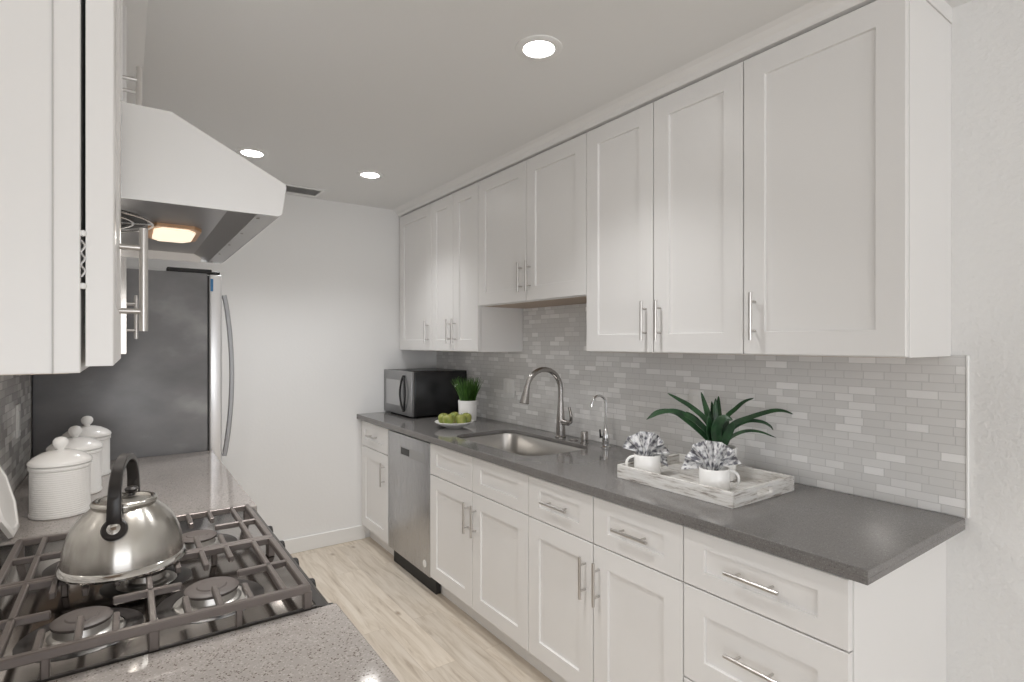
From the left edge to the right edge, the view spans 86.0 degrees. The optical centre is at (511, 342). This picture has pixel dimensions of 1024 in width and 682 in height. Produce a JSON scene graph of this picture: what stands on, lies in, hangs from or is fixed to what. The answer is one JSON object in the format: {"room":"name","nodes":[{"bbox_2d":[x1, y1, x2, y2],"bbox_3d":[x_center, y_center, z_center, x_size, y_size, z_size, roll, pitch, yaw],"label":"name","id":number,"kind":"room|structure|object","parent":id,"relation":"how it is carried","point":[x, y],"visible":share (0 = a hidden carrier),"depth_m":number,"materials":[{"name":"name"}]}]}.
{"room":"kitchen","nodes":[
{"label":"kitchen","id":0,"kind":"room"},
{"bbox_2d":[13,375,31,492],"bbox_3d":[-1.565,0.211,1.567,0.100,2.437,3.465,0,0,-35],"label":"wall","id":1,"kind":"structure","parent":0,"point":[31,375],"depth_m":2.34,"materials":[{"name":"white paint"}]},
{"bbox_2d":[0,375,30,491],"bbox_3d":[-1.341,0.273,1.346,0.010,0.486,2.245,0,0,-35],"label":"backsplash","id":2,"kind":"structure","parent":1,"relation":"attached to","point":[15,454],"depth_m":1.92,"materials":[{"name":"grey tile"}]},
{"bbox_2d":[15,403,20,438],"bbox_3d":[-1.764,0.278,1.962,0.008,0.118,0.074,0,0,-35],"label":"wall outlet","id":3,"kind":"object","parent":2,"relation":"attached to","point":[18,406],"visible":1,"depth_m":1.94,"materials":[{"name":"white plastic"}]},
{"bbox_2d":[0,0,147,374],"bbox_3d":[-0.667,-0.462,0.690,0.354,0.995,0.319,0,0,-35],"label":"upper cabinet","id":4,"kind":"object","parent":1,"relation":"attached to","point":[61,310],"visible":1,"depth_m":0.61,"materials":[{"name":"white paint"}]},
{"bbox_2d":[121,6,137,353],"bbox_3d":[-1.522,-0.462,1.911,0.364,0.995,1.101,0,0,-35],"label":"upper cabinet","id":5,"kind":"object","parent":1,"relation":"attached to","point":[124,303],"visible":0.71,"depth_m":1.54,"materials":[{"name":"white paint"}]},
{"bbox_2d":[123,0,147,103],"bbox_3d":[-1.466,-0.985,1.845,0.381,0.045,3.125,0,0,-35],"label":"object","id":6,"kind":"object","parent":5,"relation":"on","point":[136,10],"depth_m":1.79,"materials":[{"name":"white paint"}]},
{"bbox_2d":[121,0,141,105],"bbox_3d":[-0.983,-0.680,1.140,0.356,0.559,0.775,0,0,-35],"label":"upper cabinet","id":7,"kind":"object","parent":1,"relation":"attached to","point":[138,80],"visible":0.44,"depth_m":1.21,"materials":[{"name":"white paint"}]},
{"bbox_2d":[121,101,285,263],"bbox_3d":[-0.885,-0.319,1.205,0.566,0.161,0.764,0,0,-35],"label":"range hood","id":8,"kind":"object","parent":7,"relation":"attached to","point":[197,199],"visible":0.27,"depth_m":1.00,"materials":[{"name":"white metal"}]},
{"bbox_2d":[126,194,435,540],"bbox_3d":[-1.627,0.211,3.704,2.461,2.437,0.100,0,0,-35],"label":"wall","id":9,"kind":"structure","parent":0,"point":[313,297],"depth_m":3.81,"materials":[{"name":"white paint"}]},
{"bbox_2d":[283,525,364,553],"bbox_3d":[-1.501,1.380,3.724,1.040,0.100,0.014,0,0,-35],"label":"baseboard","id":10,"kind":"structure","parent":9,"relation":"attached to","point":[305,543],"depth_m":3.85,"materials":[{"name":"white paint"}]},
{"bbox_2d":[290,537,552,681],"bbox_3d":[0.003,1.480,-1.274,5.736,0.100,10.115,0,0,-35],"label":"floor","id":11,"kind":"structure","parent":0,"point":[421,635],"depth_m":2.82,"materials":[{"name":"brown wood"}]},
{"bbox_2d":[32,267,233,461],"bbox_3d":[-1.938,0.537,2.861,0.757,1.785,0.900,0,0,-35],"label":"refrigerator","id":12,"kind":"object","parent":11,"relation":"on","point":[163,396],"visible":0.44,"depth_m":2.54,"materials":[{"name":"silver metal"}]},
{"bbox_2d":[0,504,333,681],"bbox_3d":[-0.829,0.950,1.241,0.702,0.960,0.792,0,0,-35],"label":"gas range","id":13,"kind":"object","parent":11,"relation":"on","point":[234,573],"visible":0.7,"depth_m":1.06,"materials":[{"name":"black metal"}]},
{"bbox_2d":[42,561,59,576],"bbox_3d":[-0.982,0.515,1.284,0.179,0.002,0.179,0,0,-40],"label":"burner","id":14,"kind":"object","parent":13,"relation":"on","point":[48,567],"depth_m":1.26,"materials":[{"name":"grey metal"}]},
{"bbox_2d":[12,608,143,662],"bbox_3d":[-0.765,0.515,0.978,0.183,0.002,0.183,0,0,41],"label":"burner","id":15,"kind":"object","parent":13,"relation":"on","point":[23,637],"depth_m":0.95,"materials":[{"name":"grey metal"}]},
{"bbox_2d":[55,453,186,584],"bbox_3d":[-0.826,0.353,1.170,0.229,0.233,0.229,0,0,-35],"label":"tea kettle","id":16,"kind":"object","parent":13,"relation":"on","point":[130,534],"visible":1,"depth_m":1.10,"materials":[{"name":"silver metal"}]},
{"bbox_2d":[99,565,191,598],"bbox_3d":[-0.790,0.515,1.190,0.168,0.002,0.168,0,0,14],"label":"burner","id":17,"kind":"object","parent":13,"relation":"on","point":[106,591],"depth_m":1.17,"materials":[{"name":"grey metal"}]},
{"bbox_2d":[156,579,263,623],"bbox_3d":[-0.603,0.515,1.102,0.191,0.002,0.191,0,0,41],"label":"burner","id":18,"kind":"object","parent":13,"relation":"on","point":[168,604],"depth_m":1.08,"materials":[{"name":"grey metal"}]},
{"bbox_2d":[216,533,236,541],"bbox_3d":[-0.800,0.515,1.394,0.183,0.002,0.183,0,0,41],"label":"burner","id":19,"kind":"object","parent":13,"relation":"on","point":[229,537],"depth_m":1.46,"materials":[{"name":"grey metal"}]},
{"bbox_2d":[362,421,393,555],"bbox_3d":[-0.716,0.991,3.969,0.666,0.878,0.513,0,0,-35],"label":"base cabinet","id":20,"kind":"object","parent":11,"relation":"on","point":[374,437],"visible":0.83,"depth_m":3.79,"materials":[{"name":"white paint"}]},
{"bbox_2d":[388,430,440,594],"bbox_3d":[-0.388,0.994,3.515,0.612,0.872,0.600,0,0,-35],"label":"dishwasher","id":21,"kind":"object","parent":11,"relation":"on","point":[408,456],"visible":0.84,"depth_m":3.33,"materials":[{"name":"grey metal"}]},
{"bbox_2d":[430,443,540,671],"bbox_3d":[0.046,0.991,2.888,0.666,0.878,0.919,0,0,-35],"label":"base cabinet","id":22,"kind":"object","parent":11,"relation":"on","point":[479,508],"visible":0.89,"depth_m":2.66,"materials":[{"name":"white paint"}]},
{"bbox_2d":[529,475,685,681],"bbox_3d":[0.540,0.991,2.187,0.666,0.878,0.794,0,0,-35],"label":"base cabinet","id":23,"kind":"object","parent":11,"relation":"on","point":[606,578],"visible":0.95,"depth_m":1.98,"materials":[{"name":"white paint"}]},
{"bbox_2d":[684,526,945,681],"bbox_3d":[0.907,0.991,1.667,0.666,0.878,0.477,0,0,-35],"label":"base cabinet","id":24,"kind":"object","parent":11,"relation":"on","point":[751,614],"visible":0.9,"depth_m":1.49,"materials":[{"name":"white paint"}]},
{"bbox_2d":[357,411,964,584],"bbox_3d":[0.103,0.533,2.806,0.648,0.035,3.362,0,0,-35],"label":"countertop","id":25,"kind":"structure","parent":24,"relation":"on","point":[859,539],"depth_m":1.69,"materials":[{"name":"grey stone"}]},
{"bbox_2d":[384,368,466,417],"bbox_3d":[-0.651,0.356,4.027,0.457,0.319,0.483,0,0,-35],"label":"microwave","id":26,"kind":"object","parent":25,"relation":"on","point":[416,392],"visible":0.94,"depth_m":3.83,"materials":[{"name":"black plastic"}]},
{"bbox_2d":[435,420,472,428],"bbox_3d":[-0.354,0.496,3.361,0.238,0.039,0.238,0,0,-35],"label":"fruit plate","id":27,"kind":"object","parent":25,"relation":"on","point":[454,425],"visible":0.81,"depth_m":3.28,"materials":[{"name":"white ceramic"}]},
{"bbox_2d":[438,413,446,422],"bbox_3d":[-0.419,0.462,3.358,0.066,0.072,0.067,0,0,23],"label":"apple","id":28,"kind":"object","parent":27,"relation":"on","point":[440,417],"visible":0.5,"depth_m":3.33,"materials":[{"name":"green food"}]},
{"bbox_2d":[443,414,453,423],"bbox_3d":[-0.384,0.462,3.309,0.066,0.071,0.066,0,0,-14],"label":"apple","id":29,"kind":"object","parent":27,"relation":"on","point":[447,419],"visible":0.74,"depth_m":3.29,"materials":[{"name":"green food"}]},
{"bbox_2d":[450,411,458,422],"bbox_3d":[-0.357,0.460,3.408,0.067,0.072,0.066,0,0,-5],"label":"apple","id":30,"kind":"object","parent":27,"relation":"on","point":[454,413],"visible":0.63,"depth_m":3.38,"materials":[{"name":"green food"}]},
{"bbox_2d":[456,413,466,423],"bbox_3d":[-0.306,0.462,3.321,0.066,0.072,0.067,0,0,14],"label":"apple","id":31,"kind":"object","parent":27,"relation":"on","point":[460,418],"visible":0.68,"depth_m":3.30,"materials":[{"name":"green food"}]},
{"bbox_2d":[462,413,471,422],"bbox_3d":[-0.280,0.463,3.375,0.067,0.071,0.066,0,0,30],"label":"apple","id":32,"kind":"object","parent":27,"relation":"on","point":[469,417],"visible":0.59,"depth_m":3.35,"materials":[{"name":"green food"}]},
{"bbox_2d":[451,377,482,421],"bbox_3d":[-0.300,0.366,3.630,0.226,0.300,0.203,0,0,-35],"label":"potted grass","id":33,"kind":"object","parent":25,"relation":"on","point":[467,403],"depth_m":3.59,"materials":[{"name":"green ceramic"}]},
{"bbox_2d":[458,400,476,421],"bbox_3d":[-0.293,0.447,3.636,0.128,0.138,0.128,0,0,-35],"label":"pot","id":34,"kind":"object","parent":33,"relation":"attached to","point":[464,406],"depth_m":3.59,"materials":[{"name":"white ceramic"}]},
{"bbox_2d":[462,433,583,455],"bbox_3d":[0.035,0.640,2.885,0.443,0.207,0.765,0,0,-35],"label":"sink","id":35,"kind":"object","parent":25,"relation":"in","point":[519,444],"visible":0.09,"depth_m":3.17,"materials":[{"name":"silver metal"}]},
{"bbox_2d":[520,367,572,437],"bbox_3d":[0.172,0.322,2.954,0.291,0.387,0.129,0,0,-14],"label":"kitchen faucet","id":36,"kind":"object","parent":25,"relation":"on","point":[561,422],"visible":1,"depth_m":2.98,"materials":[{"name":"silver metal"}]},
{"bbox_2d":[555,401,565,437],"bbox_3d":[0.267,0.416,3.013,0.060,0.200,0.060,0,0,-35],"label":"faucet","id":37,"kind":"object","parent":36,"relation":"attached to","point":[560,424],"depth_m":2.99,"materials":[{"name":"silver metal"}]},
{"bbox_2d":[580,431,588,443],"bbox_3d":[0.375,0.486,2.841,0.046,0.059,0.046,0,0,-35],"label":"air gap cap","id":38,"kind":"object","parent":25,"relation":"on","point":[584,434],"visible":1,"depth_m":2.82,"materials":[{"name":"silver metal"}]},
{"bbox_2d":[590,394,610,447],"bbox_3d":[0.436,0.385,2.696,0.118,0.263,0.048,0,0,-35],"label":"filter faucet","id":39,"kind":"object","parent":25,"relation":"on","point":[605,437],"visible":1,"depth_m":2.71,"materials":[{"name":"silver metal"}]},
{"bbox_2d":[617,453,793,508],"bbox_3d":[0.696,0.491,2.015,0.370,0.050,0.490,0,0,-35],"label":"serving tray","id":40,"kind":"object","parent":25,"relation":"on","point":[755,485],"visible":0.73,"depth_m":1.92,"materials":[{"name":"white wood"}]},
{"bbox_2d":[625,452,660,473],"bbox_3d":[0.511,0.465,2.103,0.120,0.078,0.101,0,0,-35],"label":"mug","id":41,"kind":"object","parent":40,"relation":"on","point":[648,463],"visible":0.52,"depth_m":2.07,"materials":[{"name":"white ceramic"}]},
{"bbox_2d":[622,432,669,466],"bbox_3d":[0.519,0.408,2.123,0.179,0.137,0.055,0,0,15],"label":"folded napkin","id":42,"kind":"object","parent":41,"relation":"in","point":[643,443],"visible":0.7,"depth_m":2.12,"materials":[{"name":"fabric"}]},
{"bbox_2d":[646,392,791,481],"bbox_3d":[0.768,0.345,2.068,0.533,0.318,0.226,0,0,0],"label":"aloe","id":43,"kind":"object","parent":40,"relation":"on","point":[717,428],"visible":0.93,"depth_m":2.03,"materials":[{"name":"green plant"}]},
{"bbox_2d":[726,444,736,481],"bbox_3d":[0.767,0.444,2.041,0.132,0.120,0.132,0,0,-35],"label":"pot","id":44,"kind":"object","parent":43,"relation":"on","point":[732,476],"depth_m":1.99,"materials":[{"name":"white ceramic"}]},
{"bbox_2d":[699,466,739,490],"bbox_3d":[0.700,0.465,1.878,0.113,0.078,0.110,0,0,-35],"label":"mug","id":45,"kind":"object","parent":40,"relation":"on","point":[720,479],"visible":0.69,"depth_m":1.84,"materials":[{"name":"white ceramic"}]},
{"bbox_2d":[681,440,740,470],"bbox_3d":[0.685,0.403,1.892,0.195,0.143,0.053,0,0,20],"label":"folded napkin","id":46,"kind":"object","parent":45,"relation":"in","point":[709,455],"visible":0.8,"depth_m":1.89,"materials":[{"name":"fabric"}]},
{"bbox_3d":[-0.523,0.991,0.765,0.675,0.878,0.322,0,0,-35],"label":"base cabinet","id":47,"kind":"object","parent":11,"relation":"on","visible":0},
{"bbox_2d":[47,603,399,681],"bbox_3d":[-0.520,0.533,0.762,0.658,0.035,0.344,0,0,-35],"label":"countertop","id":48,"kind":"structure","parent":47,"relation":"on","point":[321,644],"depth_m":0.90,"materials":[{"name":"grey stone"}]},
{"bbox_3d":[-1.397,0.991,2.003,0.675,0.878,1.084,0,0,-35],"label":"base cabinet","id":49,"kind":"object","parent":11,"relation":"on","visible":0},
{"bbox_2d":[0,451,256,545],"bbox_3d":[-1.393,0.533,2.001,0.658,0.035,1.092,0,0,-35],"label":"countertop","id":50,"kind":"structure","parent":49,"relation":"on","point":[195,481],"depth_m":1.93,"materials":[{"name":"grey stone"}]},
{"bbox_2d":[0,465,19,538],"bbox_3d":[-1.348,0.407,1.450,0.062,0.203,0.207,0,0,-35],"label":"plate","id":51,"kind":"object","parent":50,"relation":"on","point":[9,520],"visible":1,"depth_m":1.46,"materials":[{"name":"white ceramic"}]},
{"bbox_2d":[27,436,92,520],"bbox_3d":[-1.369,0.400,1.665,0.155,0.232,0.155,0,0,-35],"label":"canister","id":52,"kind":"object","parent":50,"relation":"on","point":[60,477],"visible":0.94,"depth_m":1.61,"materials":[{"name":"white ceramic"}]},
{"bbox_2d":[46,425,102,494],"bbox_3d":[-1.500,0.400,1.885,0.155,0.232,0.155,0,0,-35],"label":"canister","id":53,"kind":"object","parent":50,"relation":"on","point":[92,446],"visible":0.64,"depth_m":1.88,"materials":[{"name":"white ceramic"}]},
{"bbox_2d":[62,416,111,475],"bbox_3d":[-1.657,0.400,2.141,0.155,0.232,0.155,0,0,-35],"label":"canister","id":54,"kind":"object","parent":50,"relation":"on","point":[100,433],"visible":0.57,"depth_m":2.13,"materials":[{"name":"white ceramic"}]},
{"bbox_2d":[142,0,971,209],"bbox_3d":[0.003,-1.057,-1.274,5.736,0.100,10.115,0,0,-35],"label":"ceiling","id":55,"kind":"structure","parent":0,"point":[422,95],"depth_m":2.03,"materials":[{"name":"white paint"}]},
{"bbox_2d":[235,147,268,157],"bbox_3d":[-1.375,-1.004,2.903,0.160,0.006,0.160,0,0,-35],"label":"recessed light","id":56,"kind":"object","parent":55,"relation":"in","point":[249,152],"visible":1,"depth_m":2.90,"materials":[{"name":"white plastic"}]},
{"bbox_2d":[285,184,324,196],"bbox_3d":[-1.405,-1.004,3.604,0.300,0.007,0.190,0,0,-35],"label":"ceiling vent","id":57,"kind":"object","parent":55,"relation":"in","point":[294,189],"visible":0.61,"depth_m":3.62,"materials":[{"name":"white plastic"}]},
{"bbox_2d":[356,170,383,178],"bbox_3d":[-0.848,-1.004,3.281,0.160,0.006,0.160,0,0,-35],"label":"recessed light","id":58,"kind":"object","parent":55,"relation":"in","point":[367,174],"visible":1,"depth_m":3.27,"materials":[{"name":"white plastic"}]},
{"bbox_2d":[515,35,561,60],"bbox_3d":[0.092,-1.004,1.873,0.160,0.006,0.160,0,0,-35],"label":"recessed light","id":59,"kind":"object","parent":55,"relation":"in","point":[534,47],"visible":1,"depth_m":1.87,"materials":[{"name":"white plastic"}]},
{"bbox_2d":[477,0,1023,681],"bbox_3d":[2.305,0.211,0.351,0.100,2.437,10.115,0,0,-35],"label":"wall","id":60,"kind":"structure","parent":0,"point":[985,560],"depth_m":1.58,"materials":[{"name":"white paint"}]},
{"bbox_2d":[400,204,432,350],"bbox_3d":[-0.586,-0.452,4.040,0.371,1.015,0.548,0,0,-35],"label":"upper cabinet","id":61,"kind":"object","parent":60,"relation":"attached to","point":[415,227],"visible":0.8,"depth_m":3.94,"materials":[{"name":"white paint"}]},
{"bbox_2d":[431,182,522,351],"bbox_3d":[-0.253,-0.452,3.567,0.371,1.015,0.606,0,0,-35],"label":"upper cabinet","id":62,"kind":"object","parent":60,"relation":"attached to","point":[458,324],"visible":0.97,"depth_m":3.41,"materials":[{"name":"white paint"}]},
{"bbox_2d":[478,133,586,308],"bbox_3d":[0.189,-0.587,2.941,0.371,0.746,0.925,0,0,-35],"label":"upper cabinet","id":63,"kind":"object","parent":60,"relation":"attached to","point":[532,213],"visible":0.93,"depth_m":2.79,"materials":[{"name":"white paint"}]},
{"bbox_2d":[587,61,746,354],"bbox_3d":[0.678,-0.459,2.248,0.371,1.001,0.769,0,0,-35],"label":"upper cabinet","id":64,"kind":"object","parent":60,"relation":"attached to","point":[665,177],"visible":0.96,"depth_m":2.10,"materials":[{"name":"white paint"}]},
{"bbox_2d":[393,0,952,216],"bbox_3d":[0.211,-0.985,2.903,0.381,0.045,3.328,0,0,-35],"label":"trim","id":65,"kind":"structure","parent":60,"relation":"attached to","point":[816,13],"depth_m":2.05,"materials":[{"name":"white paint"}]},
{"bbox_2d":[436,303,965,517],"bbox_3d":[0.372,0.151,2.995,0.010,0.728,3.362,0,0,-35],"label":"backsplash","id":66,"kind":"structure","parent":60,"relation":"attached to","point":[893,430],"depth_m":2.08,"materials":[{"name":"white tile"}]},
{"bbox_2d":[503,378,513,397],"bbox_3d":[-0.021,0.290,3.537,0.008,0.118,0.118,0,0,-35],"label":"wall outlet","id":67,"kind":"object","parent":66,"relation":"attached to","point":[508,384],"visible":1,"depth_m":3.54,"materials":[{"name":"white plastic"}]},
{"bbox_2d":[689,389,703,417],"bbox_3d":[0.797,0.262,2.377,0.008,0.118,0.074,0,0,-35],"label":"wall outlet","id":68,"kind":"object","parent":66,"relation":"attached to","point":[695,399],"visible":0.54,"depth_m":2.37,"materials":[{"name":"white plastic"}]},
{"bbox_2d":[744,0,950,357],"bbox_3d":[1.036,-0.459,1.740,0.371,1.001,0.472,0,0,-35],"label":"upper cabinet","id":69,"kind":"object","parent":60,"relation":"attached to","point":[847,119],"visible":1,"depth_m":1.60,"materials":[{"name":"white paint"}]},
{"bbox_2d":[966,355,969,517],"bbox_3d":[1.343,0.276,1.618,0.012,0.480,0.008,0,0,-35],"label":"trim","id":70,"kind":"structure","parent":60,"relation":"attached to","point":[967,356],"depth_m":1.61,"materials":[{"name":"white plastic"}]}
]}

